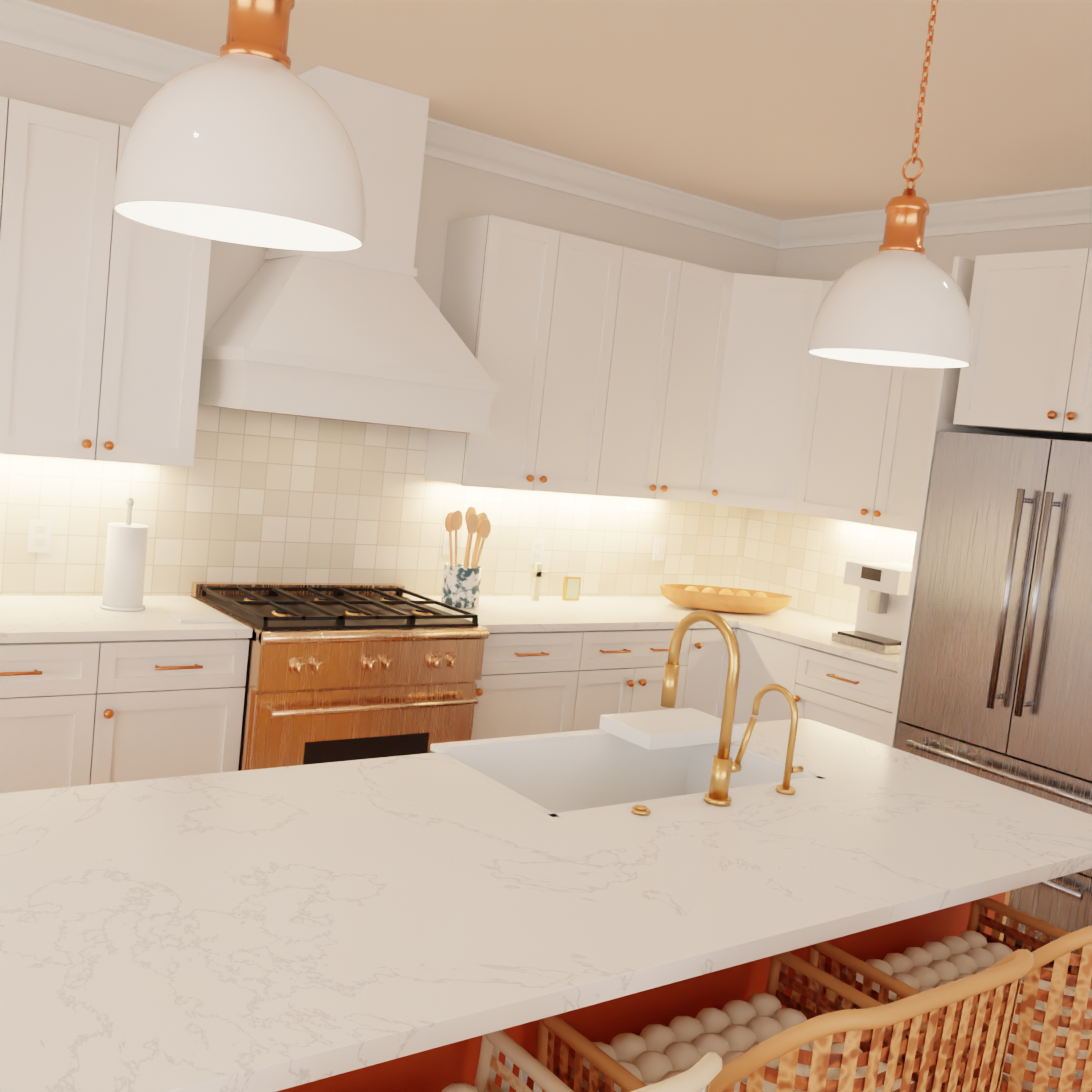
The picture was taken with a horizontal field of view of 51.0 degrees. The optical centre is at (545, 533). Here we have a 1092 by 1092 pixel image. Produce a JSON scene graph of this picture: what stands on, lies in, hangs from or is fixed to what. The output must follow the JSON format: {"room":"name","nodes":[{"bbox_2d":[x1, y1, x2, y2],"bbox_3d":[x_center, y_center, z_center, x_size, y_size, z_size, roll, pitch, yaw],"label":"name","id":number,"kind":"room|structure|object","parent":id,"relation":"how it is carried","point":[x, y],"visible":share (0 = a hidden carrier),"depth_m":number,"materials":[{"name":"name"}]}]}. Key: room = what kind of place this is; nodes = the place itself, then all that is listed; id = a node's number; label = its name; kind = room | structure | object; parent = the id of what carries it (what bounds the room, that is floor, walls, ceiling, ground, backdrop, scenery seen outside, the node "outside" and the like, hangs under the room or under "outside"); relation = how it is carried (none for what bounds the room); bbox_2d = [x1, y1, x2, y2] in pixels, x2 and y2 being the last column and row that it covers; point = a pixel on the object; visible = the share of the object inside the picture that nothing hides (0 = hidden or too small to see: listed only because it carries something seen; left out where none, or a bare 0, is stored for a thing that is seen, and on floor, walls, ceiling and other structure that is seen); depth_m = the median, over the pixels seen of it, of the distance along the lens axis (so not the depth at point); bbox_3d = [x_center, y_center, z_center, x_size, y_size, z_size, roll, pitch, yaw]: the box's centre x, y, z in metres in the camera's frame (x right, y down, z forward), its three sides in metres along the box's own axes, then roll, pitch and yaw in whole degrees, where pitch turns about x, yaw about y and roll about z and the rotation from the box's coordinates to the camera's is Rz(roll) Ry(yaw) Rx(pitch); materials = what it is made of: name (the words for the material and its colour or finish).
{"room":"kitchen","nodes":[
{"label":"kitchen","id":0,"kind":"room"},
{"bbox_2d":[0,42,777,338],"bbox_3d":[-2.377,-0.336,3.616,8.796,2.880,0.140,2,6,-37],"label":"wall","id":1,"kind":"structure","parent":0,"point":[450,191],"depth_m":4.80,"materials":[{"name":"beige paint"}]},
{"bbox_2d":[0,96,35,454],"bbox_3d":[-1.926,-0.821,3.571,0.451,1.086,0.327,2,6,-37],"label":"upper cabinet","id":2,"kind":"object","parent":1,"relation":"attached to","point":[17,118],"depth_m":3.56,"materials":[{"name":"white paint"}]},
{"bbox_2d":[12,105,135,461],"bbox_3d":[-1.661,-0.810,3.769,0.451,1.086,0.327,2,6,-37],"label":"upper cabinet","id":3,"kind":"object","parent":1,"relation":"attached to","point":[80,262],"depth_m":3.68,"materials":[{"name":"white paint"}]},
{"bbox_2d":[120,222,210,466],"bbox_3d":[-1.421,-0.800,3.949,0.391,1.086,0.327,2,6,-37],"label":"upper cabinet","id":4,"kind":"object","parent":1,"relation":"attached to","point":[170,278],"depth_m":3.88,"materials":[{"name":"white paint"}]},
{"bbox_2d":[198,66,499,434],"bbox_3d":[-0.702,-1.044,4.317,1.040,1.237,0.510,2,6,-37],"label":"range hood","id":5,"kind":"object","parent":1,"relation":"attached to","point":[366,333],"visible":0.88,"depth_m":4.19,"materials":[{"name":"white paint"}]},
{"bbox_2d":[0,404,743,595],"bbox_3d":[-0.723,-0.126,4.783,4.456,0.785,0.008,2,6,-37],"label":"backsplash","id":6,"kind":"structure","parent":1,"relation":"attached to","point":[250,496],"depth_m":4.64,"materials":[{"name":"tile"}]},
{"bbox_2d":[27,519,51,552],"label":"outlet plates","id":7,"kind":"object","parent":6,"relation":"attached to","point":[39,536],"depth_m":4.01,"materials":[{"name":"white plastic"}]},
{"bbox_2d":[442,528,458,554],"label":"outlet plates","id":8,"kind":"object","parent":6,"relation":"attached to","point":[445,546],"depth_m":5.01,"materials":[{"name":"white plastic"}]},
{"bbox_2d":[530,539,544,563],"label":"outlet plates","id":9,"kind":"object","parent":6,"relation":"attached to","point":[537,546],"depth_m":5.31,"materials":[{"name":"white plastic"}]},
{"bbox_2d":[653,537,665,560],"label":"outlet plates","id":10,"kind":"object","parent":6,"relation":"attached to","point":[659,545],"depth_m":5.76,"materials":[{"name":"white plastic"}]},
{"bbox_2d":[0,0,783,249],"bbox_3d":[-2.217,-1.687,3.361,8.656,0.125,0.095,2,6,-37],"label":"crown molding","id":11,"kind":"structure","parent":1,"relation":"attached to","point":[26,24],"depth_m":4.78,"materials":[{"name":"white paint"}]},
{"bbox_2d":[424,215,575,491],"bbox_3d":[-0.209,-0.748,4.855,0.408,1.086,0.327,2,6,-37],"label":"upper cabinet","id":12,"kind":"object","parent":1,"relation":"attached to","point":[506,293],"depth_m":4.74,"materials":[{"name":"white paint"}]},
{"bbox_2d":[548,235,639,495],"bbox_3d":[0.045,-0.738,5.045,0.468,1.086,0.327,2,6,-37],"label":"upper cabinet","id":13,"kind":"object","parent":1,"relation":"attached to","point":[618,370],"depth_m":4.97,"materials":[{"name":"white paint"}]},
{"bbox_2d":[612,251,671,498],"bbox_3d":[0.323,-0.726,5.252,0.468,1.086,0.327,2,6,-37],"label":"upper cabinet","id":14,"kind":"object","parent":1,"relation":"attached to","point":[650,302],"depth_m":5.14,"materials":[{"name":"white paint"}]},
{"bbox_2d":[644,259,731,502],"bbox_3d":[0.603,-0.712,5.440,0.448,1.086,0.362,2,6,-37],"label":"upper cabinet","id":15,"kind":"object","parent":1,"relation":"attached to","point":[696,316],"depth_m":5.31,"materials":[{"name":"white paint"}]},
{"bbox_2d":[704,273,827,512],"bbox_3d":[1.058,-0.676,5.592,0.667,1.086,0.667,2,6,-37],"label":"upper cabinet","id":16,"kind":"object","parent":1,"relation":"attached to","point":[764,394],"depth_m":5.40,"materials":[{"name":"white paint"}]},
{"bbox_2d":[27,0,1091,220],"bbox_3d":[1.617,-1.367,2.043,13.240,0.290,7.100,2,6,-37],"label":"ceiling","id":17,"kind":"structure","parent":0,"point":[782,110],"depth_m":3.79,"materials":[{"name":"beige paint"}]},
{"bbox_2d":[112,0,365,251],"bbox_3d":[-0.394,-0.918,1.634,0.356,0.953,0.356,2,6,-37],"label":"pendant light","id":18,"kind":"object","parent":17,"relation":"hanging from","point":[244,138],"visible":1,"depth_m":1.55,"materials":[{"name":"white ceramic"}]},
{"bbox_2d":[808,0,972,367],"bbox_3d":[0.822,-0.867,2.543,0.356,0.953,0.356,2,6,-37],"label":"pendant light","id":19,"kind":"object","parent":17,"relation":"hanging from","point":[898,299],"visible":1,"depth_m":2.47,"materials":[{"name":"white enamel"},{"name":"copper"}]},
{"bbox_2d":[774,223,1091,625],"bbox_3d":[1.910,-0.003,5.094,0.140,2.880,2.650,2,6,-37],"label":"wall","id":20,"kind":"structure","parent":0,"point":[829,263],"depth_m":5.17,"materials":[{"name":"beige paint"}]},
{"bbox_2d":[736,508,916,625],"bbox_3d":[1.511,0.179,5.494,0.008,0.535,1.530,2,6,-37],"label":"backsplash","id":21,"kind":"structure","parent":20,"relation":"attached to","point":[802,557],"depth_m":5.73,"materials":[{"name":"tile"}]},
{"bbox_2d":[796,281,903,526],"bbox_3d":[1.484,-0.602,5.273,0.362,1.086,0.564,2,6,-37],"label":"upper cabinet","id":22,"kind":"object","parent":20,"relation":"attached to","point":[852,419],"depth_m":5.18,"materials":[{"name":"white paint"}]},
{"bbox_2d":[780,186,1091,248],"bbox_3d":[1.964,-1.371,4.904,0.095,0.125,2.410,2,6,-37],"label":"crown molding","id":23,"kind":"structure","parent":20,"relation":"attached to","point":[1072,206],"depth_m":5.05,"materials":[{"name":"white paint"}]},
{"bbox_2d":[884,268,1011,535],"bbox_3d":[1.747,-0.545,4.947,0.326,1.086,0.523,2,6,-37],"label":"upper cabinet","id":24,"kind":"object","parent":20,"relation":"attached to","point":[927,392],"depth_m":4.89,"materials":[{"name":"white paint"}]},
{"bbox_2d":[948,250,1087,441],"bbox_3d":[1.999,-0.690,4.346,0.653,0.641,0.503,2,6,-37],"label":"upper cabinet","id":25,"kind":"object","parent":20,"relation":"attached to","point":[1011,299],"depth_m":4.22,"materials":[{"name":"white paint"}]},
{"bbox_2d":[1040,248,1091,441],"bbox_3d":[2.224,-0.639,4.041,0.653,0.641,0.503,2,6,-37],"label":"upper cabinet","id":26,"kind":"object","parent":20,"relation":"attached to","point":[1068,394],"depth_m":4.01,"materials":[{"name":"white paint"}]},
{"bbox_2d":[1003,938,1070,971],"bbox_3d":[1.290,1.659,2.309,13.240,0.060,7.100,2,6,-37],"label":"floor","id":27,"kind":"structure","parent":0,"point":[1020,947],"depth_m":4.18,"materials":[{"name":"brown wood"}]},
{"bbox_2d":[0,640,127,792],"bbox_3d":[-1.980,0.718,3.608,1.006,0.880,0.617,2,6,-37],"label":"base cabinet","id":28,"kind":"object","parent":27,"relation":"on","point":[92,692],"depth_m":3.55,"materials":[{"name":"white paint"}]},
{"bbox_2d":[0,596,251,643],"bbox_3d":[-1.770,0.270,3.675,1.480,0.032,0.626,2,6,-37],"label":"countertop","id":29,"kind":"structure","parent":28,"relation":"on","point":[23,619],"depth_m":3.76,"materials":[{"name":"white stone"}]},
{"bbox_2d":[99,498,148,611],"bbox_3d":[-1.454,0.068,3.965,0.150,0.384,0.150,2,6,-37],"label":"paper towel holder","id":30,"kind":"object","parent":29,"relation":"on","point":[125,565],"visible":1,"depth_m":3.92,"materials":[{"name":"white ceramic"}]},
{"bbox_2d":[167,611,232,622],"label":"decor","id":31,"kind":"object","parent":29,"relation":"on","point":[190,616],"depth_m":3.91,"materials":[{"name":"white ceramic"}]},
{"bbox_2d":[116,640,248,781],"bbox_3d":[-1.453,0.740,4.002,0.551,0.880,0.617,2,6,-37],"label":"base cabinet","id":32,"kind":"object","parent":27,"relation":"on","point":[181,713],"depth_m":3.78,"materials":[{"name":"white paint"}]},
{"bbox_2d":[191,582,488,770],"bbox_3d":[-0.821,0.730,4.376,0.900,0.970,0.746,2,6,-37],"label":"range","id":33,"kind":"object","parent":27,"relation":"on","point":[337,672],"visible":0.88,"depth_m":4.11,"materials":[{"name":"orange metal"}]},
{"bbox_2d":[471,632,599,739],"bbox_3d":[-0.265,0.790,4.890,0.602,0.880,0.617,2,6,-37],"label":"base cabinet","id":34,"kind":"object","parent":27,"relation":"on","point":[531,683],"depth_m":4.64,"materials":[{"name":"white paint"}]},
{"bbox_2d":[404,596,823,631],"bbox_3d":[0.373,0.361,5.277,2.058,0.032,0.626,2,6,-37],"label":"countertop","id":35,"kind":"structure","parent":34,"relation":"on","point":[495,613],"depth_m":5.01,"materials":[{"name":"white stone"}]},
{"bbox_2d":[441,506,490,607],"bbox_3d":[-0.342,0.096,4.818,0.205,0.418,0.160,2,6,-37],"label":"utensil crock","id":36,"kind":"object","parent":35,"relation":"on","point":[461,585],"visible":0.96,"depth_m":4.76,"materials":[{"name":"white ceramic"}]},
{"bbox_2d":[527,563,547,600],"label":"decor","id":37,"kind":"object","parent":35,"relation":"on","point":[537,573],"depth_m":5.19,"materials":[{"name":"white ceramic"}]},
{"bbox_2d":[562,576,580,599],"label":"decor","id":38,"kind":"object","parent":35,"relation":"on","point":[571,588],"depth_m":5.32,"materials":[{"name":"gold metal"}]},
{"bbox_2d":[660,584,792,612],"bbox_3d":[0.871,0.321,5.553,0.629,0.105,0.394,2,6,-37],"label":"dough bowl","id":39,"kind":"object","parent":35,"relation":"on","point":[723,599],"visible":1,"depth_m":5.45,"materials":[{"name":"brown wood"}]},
{"bbox_2d":[442,1030,721,1091],"bbox_3d":[-0.181,1.056,1.471,0.604,0.970,0.576,2,6,-37],"label":"stool","id":40,"kind":"object","parent":27,"relation":"on","point":[702,1073],"visible":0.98,"depth_m":1.75,"materials":[{"name":"wicker"}]},
{"bbox_2d":[588,628,707,729],"bbox_3d":[0.176,0.809,5.219,0.741,0.880,0.617,2,6,-37],"label":"base cabinet","id":41,"kind":"object","parent":27,"relation":"on","point":[630,666],"depth_m":4.97,"materials":[{"name":"white paint"}]},
{"bbox_2d":[296,892,1009,1091],"bbox_3d":[-0.062,1.031,2.393,2.487,0.880,0.674,2,6,-37],"label":"kitchen island","id":42,"kind":"object","parent":27,"relation":"on","point":[433,1071],"depth_m":2.13,"materials":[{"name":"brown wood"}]},
{"bbox_2d":[0,718,1091,1091],"bbox_3d":[0.063,0.594,2.256,2.540,0.035,1.033,2,6,-37],"label":"island countertop","id":43,"kind":"structure","parent":42,"relation":"on","point":[289,928],"depth_m":1.92,"materials":[{"name":"white stone"}]},
{"bbox_2d":[631,610,803,815],"bbox_3d":[0.355,0.374,2.567,0.505,0.408,0.237,2,6,-37],"label":"faucet","id":44,"kind":"object","parent":43,"relation":"on","point":[724,766],"visible":1,"depth_m":2.51,"materials":[{"name":"gold metal"}]},
{"bbox_2d":[696,628,723,716],"bbox_3d":[0.514,0.823,5.472,0.347,0.880,0.617,2,6,-37],"label":"base cabinet","id":45,"kind":"object","parent":27,"relation":"on","point":[708,700],"depth_m":5.24,"materials":[{"name":"white paint"}]},
{"bbox_2d":[716,624,811,723],"bbox_3d":[1.181,0.908,5.329,0.677,0.880,0.460,2,6,-37],"label":"base cabinet","id":46,"kind":"object","parent":27,"relation":"on","point":[765,660],"depth_m":5.14,"materials":[{"name":"white paint"}]},
{"bbox_2d":[537,949,1033,1091],"bbox_3d":[0.363,1.079,1.877,0.604,0.970,0.576,2,6,-37],"label":"stool","id":47,"kind":"object","parent":27,"relation":"on","point":[765,1041],"visible":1,"depth_m":1.72,"materials":[{"name":"wicker"}]},
{"bbox_2d":[800,648,897,745],"bbox_3d":[1.464,0.968,4.999,0.616,0.880,0.535,2,6,-37],"label":"base cabinet","id":48,"kind":"object","parent":27,"relation":"on","point":[851,696],"depth_m":4.77,"materials":[{"name":"white paint"}]},
{"bbox_2d":[736,620,899,671],"bbox_3d":[1.396,0.487,5.097,0.626,0.032,0.900,2,6,-37],"label":"countertop","id":49,"kind":"structure","parent":48,"relation":"on","point":[818,633],"depth_m":5.04,"materials":[{"name":"white stone"}]},
{"bbox_2d":[831,561,911,653],"bbox_3d":[1.496,0.317,4.960,0.390,0.350,0.280,2,6,-37],"label":"coffee machine","id":50,"kind":"object","parent":49,"relation":"on","point":[882,606],"visible":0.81,"depth_m":4.88,"materials":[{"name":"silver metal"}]},
{"bbox_2d":[806,897,1091,1091],"bbox_3d":[0.907,1.102,2.284,0.604,0.970,0.576,2,6,-37],"label":"stool","id":51,"kind":"object","parent":27,"relation":"on","point":[1050,1046],"visible":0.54,"depth_m":2.14,"materials":[{"name":"wicker"}]},
{"bbox_2d":[894,431,1091,968],"bbox_3d":[1.929,0.581,4.311,0.721,1.825,0.949,2,6,-37],"label":"fridge","id":52,"kind":"object","parent":27,"relation":"on","point":[997,684],"visible":0.83,"depth_m":4.14,"materials":[{"name":"grey metal"}]}
]}

